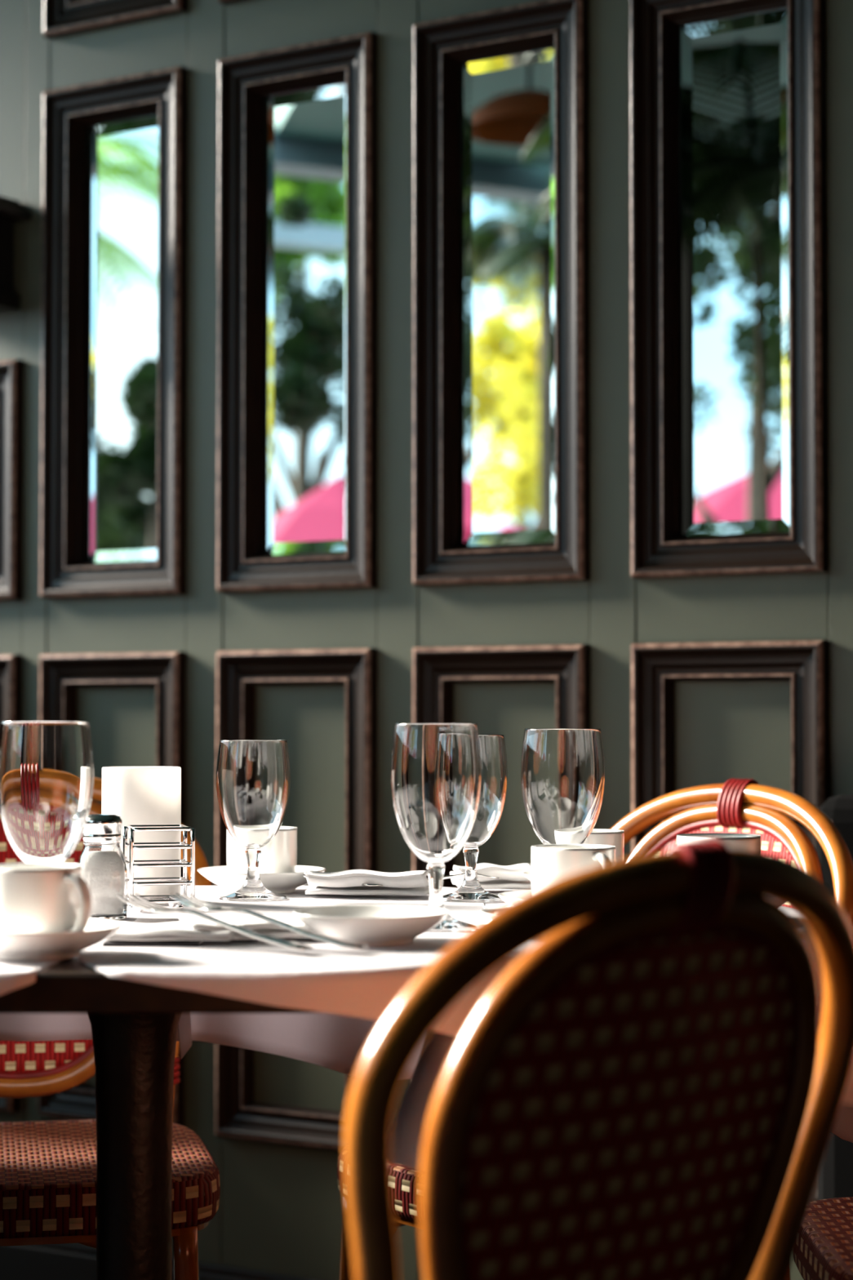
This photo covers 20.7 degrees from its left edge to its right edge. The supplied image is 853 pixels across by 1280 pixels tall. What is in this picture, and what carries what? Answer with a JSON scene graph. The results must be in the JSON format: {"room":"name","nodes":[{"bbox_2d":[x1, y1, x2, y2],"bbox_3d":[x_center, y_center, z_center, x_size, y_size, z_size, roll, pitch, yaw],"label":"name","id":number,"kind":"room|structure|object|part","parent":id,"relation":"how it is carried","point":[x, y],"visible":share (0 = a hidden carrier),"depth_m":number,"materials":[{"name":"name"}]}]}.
{"room":"restaurant dining room","nodes":[
{"label":"restaurant dining room","id":0,"kind":"room"},
{"bbox_2d":[0,0,852,1279],"bbox_3d":[-0.116,-0.415,3.642,5.570,2.950,0.095,-1,-2,32],"label":"wall","id":1,"kind":"structure","parent":0,"point":[279,1211],"depth_m":3.56,"materials":[{"name":"green paint"}]},
{"bbox_2d":[0,654,22,1112],"bbox_3d":[-0.812,0.407,3.983,0.310,0.760,0.035,-1,-2,32],"label":"trim","id":2,"kind":"structure","parent":1,"relation":"attached to","point":[11,665],"depth_m":3.90,"materials":[{"name":"brown paint"}]},
{"bbox_2d":[0,359,23,600],"bbox_3d":[-0.812,-0.266,4.005,0.310,0.403,0.035,-1,-2,32],"label":"trim","id":3,"kind":"structure","parent":1,"relation":"attached to","point":[11,371],"depth_m":3.92,"materials":[{"name":"brown paint"}]},
{"bbox_2d":[0,195,31,311],"bbox_3d":[-0.779,-0.647,3.931,0.200,0.186,0.120,-1,-2,32],"label":"wall lantern","id":4,"kind":"object","parent":1,"relation":"attached to","point":[11,211],"visible":1,"depth_m":3.92,"materials":[{"name":"black metal"}]},
{"bbox_2d":[36,651,186,1126],"bbox_3d":[-0.511,0.401,3.798,0.290,0.760,0.035,-1,-2,32],"label":"trim","id":5,"kind":"structure","parent":1,"relation":"attached to","point":[60,675],"depth_m":3.79,"materials":[{"name":"brown paint"}]},
{"bbox_2d":[40,66,187,599],"bbox_3d":[-0.507,-0.494,3.834,0.290,0.848,0.052,-1,-2,32],"label":"framed mirror","id":6,"kind":"object","parent":1,"relation":"attached to","point":[113,481],"visible":1,"depth_m":3.86,"materials":[{"name":"brown paint"}]},
{"bbox_2d":[84,114,158,563],"bbox_3d":[-0.494,-0.494,3.854,0.176,0.734,0.002,-1,-2,31],"label":"mirror glass","id":7,"kind":"object","parent":6,"relation":"attached to","point":[121,298],"depth_m":3.86,"materials":[{"name":"mirror"}]},
{"bbox_2d":[42,0,187,39],"bbox_3d":[-0.511,-1.286,3.853,0.290,0.554,0.035,-1,-2,32],"label":"trim","id":8,"kind":"structure","parent":1,"relation":"attached to","point":[61,18],"depth_m":3.85,"materials":[{"name":"brown paint"}]},
{"bbox_2d":[0,1243,316,1279],"bbox_3d":[-0.146,1.016,3.547,5.570,0.083,0.020,-1,-2,32],"label":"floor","id":9,"kind":"structure","parent":1,"relation":"attached to","point":[63,1261],"depth_m":3.81,"materials":[{"name":"black paint"}]},
{"bbox_2d":[217,0,248,4],"bbox_3d":[-0.201,-1.292,3.663,0.290,0.554,0.035,-1,-2,32],"label":"trim","id":10,"kind":"structure","parent":1,"relation":"attached to","point":[222,2],"depth_m":3.72,"materials":[{"name":"brown paint"}]},
{"bbox_2d":[214,648,377,1151],"bbox_3d":[-0.201,0.395,3.608,0.290,0.760,0.035,-1,-2,32],"label":"trim","id":11,"kind":"structure","parent":1,"relation":"attached to","point":[237,1115],"depth_m":3.60,"materials":[{"name":"brown paint"}]},
{"bbox_2d":[216,31,377,592],"bbox_3d":[-0.197,-0.501,3.644,0.290,0.848,0.052,-1,-2,32],"label":"framed mirror","id":12,"kind":"object","parent":1,"relation":"attached to","point":[297,245],"visible":1,"depth_m":3.67,"materials":[{"name":"brown paint"}]},
{"bbox_2d":[262,82,346,555],"bbox_3d":[-0.185,-0.500,3.664,0.176,0.734,0.002,-1,-2,31],"label":"mirror glass","id":13,"kind":"object","parent":12,"relation":"attached to","point":[304,236],"depth_m":3.67,"materials":[{"name":"mirror"}]},
{"bbox_2d":[412,0,590,586],"bbox_3d":[0.113,-0.507,3.454,0.290,0.848,0.052,-1,-2,32],"label":"framed mirror","id":14,"kind":"object","parent":1,"relation":"attached to","point":[501,330],"visible":1,"depth_m":3.48,"materials":[{"name":"mirror"}]},
{"bbox_2d":[460,47,555,546],"bbox_3d":[0.125,-0.506,3.474,0.176,0.734,0.002,-1,-2,31],"label":"mirror glass","id":15,"kind":"object","parent":14,"relation":"attached to","point":[508,224],"depth_m":3.48,"materials":[{"name":"mirror"}]},
{"bbox_2d":[412,644,591,888],"bbox_3d":[0.109,0.388,3.418,0.290,0.760,0.035,-1,-2,31],"label":"trim","id":16,"kind":"structure","parent":1,"relation":"attached to","point":[435,669],"depth_m":3.42,"materials":[{"name":"brown paint"}]},
{"bbox_2d":[629,0,828,578],"bbox_3d":[0.423,-0.513,3.264,0.290,0.848,0.052,-1,-2,32],"label":"framed mirror","id":17,"kind":"object","parent":1,"relation":"attached to","point":[729,476],"visible":1,"depth_m":3.29,"materials":[{"name":"mirror"}]},
{"bbox_2d":[679,7,790,536],"bbox_3d":[0.435,-0.512,3.284,0.176,0.734,0.002,-1,-2,31],"label":"mirror glass","id":18,"kind":"object","parent":17,"relation":"attached to","point":[735,341],"depth_m":3.29,"materials":[{"name":"mirror"}]},
{"bbox_2d":[631,640,830,1202],"bbox_3d":[0.418,0.382,3.228,0.290,0.760,0.035,-1,-2,32],"label":"trim","id":19,"kind":"structure","parent":1,"relation":"attached to","point":[655,668],"depth_m":3.23,"materials":[{"name":"brown paint"}]},
{"bbox_3d":[-1.000,0.994,0.968,9.000,0.040,12.000,0,-2,0],"label":"floor","id":20,"kind":"structure","parent":0,"visible":0},
{"bbox_2d":[0,777,220,1279],"bbox_3d":[-0.465,0.591,2.696,0.475,0.882,0.531,0,-2,-11],"label":"rattan chair","id":21,"kind":"object","parent":20,"relation":"on","point":[48,1168],"visible":0.2,"depth_m":2.57,"materials":[{"name":"red wicker"}]},
{"bbox_3d":[-0.454,0.632,2.636,0.399,0.012,0.389,0,-2,-11],"label":"seat frame","id":22,"kind":"part","parent":21,"relation":"part of","materials":[{"name":"wood"}]},
{"bbox_3d":[-0.454,0.578,2.638,0.414,0.006,0.403,0,-2,-11],"label":"seat","id":23,"kind":"part","parent":21,"relation":"part of","materials":[{"name":"red wicker"}]},
{"bbox_3d":[-0.250,0.825,2.489,0.028,0.398,0.051,2,-3,-44],"label":"leg","id":24,"kind":"part","parent":21,"relation":"part of","materials":[{"name":"wood"}]},
{"bbox_2d":[0,955,319,1279],"bbox_3d":[-0.450,0.640,2.195,1.000,0.748,0.870,0,-2,0],"label":"wood table","id":25,"kind":"object","parent":20,"relation":"on","point":[134,1024],"visible":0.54,"depth_m":2.11,"materials":[{"name":"brown wood"}]},
{"bbox_2d":[0,904,191,1058],"bbox_3d":[-0.621,0.353,2.210,0.722,0.176,0.929,0,-2,0],"label":"tablecloth","id":26,"kind":"object","parent":25,"relation":"on","point":[14,975],"visible":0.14,"depth_m":2.65,"materials":[{"name":"white fabric"}]},
{"bbox_2d":[0,720,93,862],"bbox_3d":[-0.330,0.164,2.021,0.084,0.187,0.084,0,-2,-3],"label":"goblet","id":27,"kind":"object","parent":26,"relation":"on","point":[46,775],"visible":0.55,"depth_m":1.99,"materials":[{"name":"clear glass"}]},
{"bbox_2d":[0,918,122,960],"bbox_3d":[-0.314,0.241,1.873,0.141,0.025,0.141,0,-2,0],"label":"saucer","id":28,"kind":"object","parent":26,"relation":"on","point":[42,946],"visible":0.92,"depth_m":1.83,"materials":[{"name":"white ceramic"}]},
{"bbox_2d":[0,862,92,933],"bbox_3d":[-0.314,0.213,1.868,0.079,0.064,0.093,1,-2,-19],"label":"mug","id":29,"kind":"object","parent":28,"relation":"on","point":[35,897],"visible":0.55,"depth_m":1.84,"materials":[{"name":"white ceramic"}]},
{"bbox_3d":[-0.276,0.210,1.845,0.028,0.052,0.011,-1,-2,36],"label":"handle","id":30,"kind":"part","parent":29,"relation":"part of","materials":[{"name":"white ceramic"}]},
{"bbox_2d":[76,813,127,919],"bbox_3d":[-0.307,0.214,2.216,0.046,0.099,0.046,0,-2,-12],"label":"salt shaker","id":31,"kind":"object","parent":26,"relation":"on","point":[102,860],"visible":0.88,"depth_m":2.20,"materials":[{"name":"clear glass"}]},
{"bbox_2d":[101,766,181,904],"bbox_3d":[-0.295,0.201,2.420,0.082,0.139,0.082,0,-2,0],"label":"menu card","id":32,"kind":"object","parent":26,"relation":"on","point":[140,795],"visible":0.59,"depth_m":2.38,"materials":[{"name":"white paper"}]},
{"bbox_2d":[78,885,506,1079],"bbox_3d":[-0.111,0.375,2.219,0.422,0.221,0.933,0,-2,0],"label":"tablecloth","id":33,"kind":"object","parent":25,"relation":"on","point":[352,990],"visible":0.34,"depth_m":1.88,"materials":[{"name":"white fabric"}]},
{"bbox_2d":[123,824,195,912],"bbox_3d":[-0.266,0.226,2.320,0.064,0.083,0.064,0,-2,-14],"label":"wire rack","id":34,"kind":"object","parent":33,"relation":"on","point":[157,899],"visible":0.7,"depth_m":2.30,"materials":[{"name":"silver metal"}]},
{"bbox_2d":[102,918,236,946],"bbox_3d":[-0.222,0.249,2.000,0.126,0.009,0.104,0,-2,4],"label":"napkin","id":35,"kind":"object","parent":33,"relation":"on","point":[177,931],"visible":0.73,"depth_m":1.96,"materials":[{"name":"white fabric"}]},
{"bbox_2d":[116,893,313,951],"bbox_3d":[-0.176,0.233,1.941,0.205,0.035,0.025,-1,-2,38],"label":"fork","id":36,"kind":"object","parent":33,"relation":"on","point":[144,904],"visible":1,"depth_m":1.94,"materials":[{"name":"metal"}]},
{"bbox_2d":[178,914,316,939],"bbox_3d":[-0.150,0.248,2.026,0.121,0.015,0.106,0,-2,-10],"label":"napkin","id":37,"kind":"object","parent":33,"relation":"on","point":[248,922],"visible":0.49,"depth_m":1.99,"materials":[{"name":"white fabric"}]},
{"bbox_2d":[216,739,290,901],"bbox_3d":[-0.182,0.188,2.457,0.078,0.167,0.078,-1,-2,31],"label":"goblet","id":38,"kind":"object","parent":33,"relation":"on","point":[253,776],"visible":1,"depth_m":2.43,"materials":[{"name":"clear glass"}]},
{"bbox_2d":[197,865,326,893],"bbox_3d":[-0.180,0.263,2.558,0.141,0.025,0.141,0,-2,0],"label":"saucer","id":39,"kind":"object","parent":33,"relation":"on","point":[279,882],"visible":0.66,"depth_m":2.51,"materials":[{"name":"white ceramic"}]},
{"bbox_2d":[226,826,297,873],"bbox_3d":[-0.185,0.236,2.564,0.091,0.062,0.078,-2,-3,45],"label":"mug","id":40,"kind":"object","parent":39,"relation":"on","point":[279,855],"visible":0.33,"depth_m":2.53,"materials":[{"name":"white ceramic"}]},
{"bbox_2d":[169,892,368,949],"bbox_3d":[-0.132,0.233,1.951,0.205,0.035,0.025,-1,-2,38],"label":"fork","id":41,"kind":"object","parent":33,"relation":"on","point":[197,904],"visible":1,"depth_m":1.95,"materials":[{"name":"metal"}]},
{"bbox_2d":[303,869,429,895],"bbox_3d":[-0.060,0.258,2.493,0.134,0.026,0.077,0,-2,8],"label":"napkin","id":42,"kind":"object","parent":33,"relation":"on","point":[348,882],"visible":0.98,"depth_m":2.46,"materials":[{"name":"white fabric"}]},
{"bbox_2d":[293,904,448,946],"bbox_3d":[-0.047,0.243,1.988,0.133,0.027,0.133,0,-2,0],"label":"dish","id":43,"kind":"object","parent":33,"relation":"on","point":[370,925],"visible":0.94,"depth_m":1.95,"materials":[{"name":"white ceramic"}]},
{"bbox_2d":[390,723,481,932],"bbox_3d":[0.009,0.168,2.113,0.082,0.185,0.082,1,-2,-20],"label":"goblet","id":44,"kind":"object","parent":33,"relation":"on","point":[436,768],"visible":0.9,"depth_m":2.08,"materials":[{"name":"clear glass"}]},
{"bbox_2d":[442,734,507,902],"bbox_3d":[0.046,0.185,2.445,0.076,0.172,0.076,-1,-2,31],"label":"goblet","id":45,"kind":"object","parent":33,"relation":"on","point":[492,747],"visible":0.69,"depth_m":2.42,"materials":[{"name":"clear glass"}]},
{"bbox_2d":[337,777,852,1279],"bbox_3d":[0.195,0.601,2.713,0.525,0.871,0.469,1,-2,-38],"label":"rattan chair","id":46,"kind":"object","parent":20,"relation":"on","point":[735,806],"visible":0.26,"depth_m":2.81,"materials":[{"name":"brown wicker"}]},
{"bbox_3d":[-0.096,0.839,2.698,0.051,0.394,0.027,0,-2,-5],"label":"leg","id":47,"kind":"part","parent":46,"relation":"part of","materials":[{"name":"wood"}]},
{"bbox_3d":[0.148,0.589,2.679,0.398,0.005,0.409,1,-2,-38],"label":"seat","id":48,"kind":"part","parent":46,"relation":"part of","materials":[{"name":"red wicker"}]},
{"bbox_3d":[0.148,0.642,2.676,0.384,0.012,0.395,1,-2,-38],"label":"seat frame","id":49,"kind":"part","parent":46,"relation":"part of","materials":[{"name":"wood"}]},
{"bbox_3d":[0.419,0.831,2.665,0.078,0.408,0.028,1,-2,-24],"label":"leg","id":50,"kind":"part","parent":46,"relation":"part of","materials":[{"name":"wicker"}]},
{"bbox_2d":[343,839,852,1279],"bbox_3d":[0.003,0.564,1.623,0.467,0.867,0.522,2,-3,-43],"label":"rattan chair","id":51,"kind":"object","parent":20,"relation":"on","point":[654,1089],"visible":1,"depth_m":1.45,"materials":[{"name":"brown wicker"}]},
{"bbox_2d":[793,1196,852,1279],"bbox_3d":[0.624,0.581,2.216,0.525,0.871,0.469,0,-2,0],"label":"rattan chair","id":52,"kind":"object","parent":20,"relation":"on","point":[824,1251],"visible":0.84,"depth_m":2.24,"materials":[{"name":"red wicker"}]},
{"bbox_2d":[815,794,852,1199],"bbox_3d":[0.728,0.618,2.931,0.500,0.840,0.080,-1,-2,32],"label":"chair","id":53,"kind":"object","parent":20,"relation":"on","point":[835,1177],"depth_m":3.01,"materials":[{"name":"brown wood"}]},
{"bbox_3d":[0.200,0.633,2.266,0.420,0.726,0.648,0,-2,0],"label":"side table","id":54,"kind":"object","parent":20,"relation":"on","visible":0},
{"bbox_2d":[391,888,852,1170],"bbox_3d":[0.220,0.387,2.244,0.511,0.241,0.792,0,-2,0],"label":"tablecloth","id":55,"kind":"object","parent":54,"relation":"on","point":[408,1128],"visible":0.15,"depth_m":1.93,"materials":[{"name":"white fabric"}]},
{"bbox_2d":[471,906,503,923],"bbox_3d":[0.105,0.250,2.073,0.131,0.020,0.131,0,-2,0],"label":"plate","id":56,"kind":"object","parent":55,"relation":"on","point":[481,914],"visible":0.06,"depth_m":2.06,"materials":[{"name":"white ceramic"}]},
{"bbox_2d":[449,862,531,888],"bbox_3d":[0.075,0.260,2.573,0.092,0.027,0.072,0,-2,-6],"label":"napkin","id":57,"kind":"object","parent":55,"relation":"on","point":[512,877],"visible":0.69,"depth_m":2.55,"materials":[{"name":"white fabric"}]},
{"bbox_2d":[361,872,502,886],"bbox_3d":[0.021,0.256,2.517,0.207,0.009,0.025,1,-2,-35],"label":"fork","id":58,"kind":"object","parent":57,"relation":"on","point":[446,877],"visible":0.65,"depth_m":2.52,"materials":[{"name":"metal"}]},
{"bbox_2d":[497,889,531,903],"bbox_3d":[0.138,0.251,2.193,0.141,0.025,0.141,0,-2,0],"label":"saucer","id":59,"kind":"object","parent":55,"relation":"on","point":[508,897],"visible":0.1,"depth_m":2.22,"materials":[{"name":"white ceramic"}]},
{"bbox_2d":[530,844,615,891],"bbox_3d":[0.137,0.224,2.187,0.080,0.062,0.092,0,-2,6],"label":"mug","id":60,"kind":"object","parent":59,"relation":"on","point":[549,863],"visible":0.36,"depth_m":2.16,"materials":[{"name":"white ceramic"}]},
{"bbox_3d":[0.162,0.221,2.151,0.011,0.051,0.028,1,-2,-30],"label":"handle","id":61,"kind":"part","parent":60,"relation":"part of","materials":[{"name":"white ceramic"}]},
{"bbox_2d":[521,871,531,881],"bbox_3d":[0.172,0.261,2.493,0.141,0.025,0.141,0,-2,0],"label":"saucer","id":62,"kind":"object","parent":55,"relation":"on","point":[526,874],"visible":0.03,"depth_m":2.48,"materials":[{"name":"white ceramic"}]},
{"bbox_2d":[582,828,624,860],"bbox_3d":[0.178,0.234,2.497,0.091,0.062,0.077,1,-2,-25],"label":"mug","id":63,"kind":"object","parent":62,"relation":"on","point":[615,837],"visible":0.17,"depth_m":2.47,"materials":[{"name":"white ceramic"}]},
{"bbox_2d":[520,728,604,844],"bbox_3d":[0.135,0.177,2.315,0.083,0.179,0.083,0,-2,-14],"label":"goblet","id":64,"kind":"object","parent":55,"relation":"on","point":[562,770],"visible":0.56,"depth_m":2.28,"materials":[{"name":"clear glass"}]},
{"bbox_2d":[764,896,784,906],"bbox_3d":[0.276,0.252,2.208,0.141,0.025,0.141,0,-2,0],"label":"saucer","id":65,"kind":"object","parent":55,"relation":"on","point":[780,904],"visible":0.02,"depth_m":2.16,"materials":[{"name":"white ceramic"}]},
{"bbox_2d":[676,833,760,852],"bbox_3d":[0.276,0.220,2.216,0.080,0.072,0.092,0,-2,-6],"label":"mug","id":66,"kind":"object","parent":65,"relation":"on","point":[747,842],"visible":0.28,"depth_m":2.18,"materials":[{"name":"white ceramic"}]}
]}

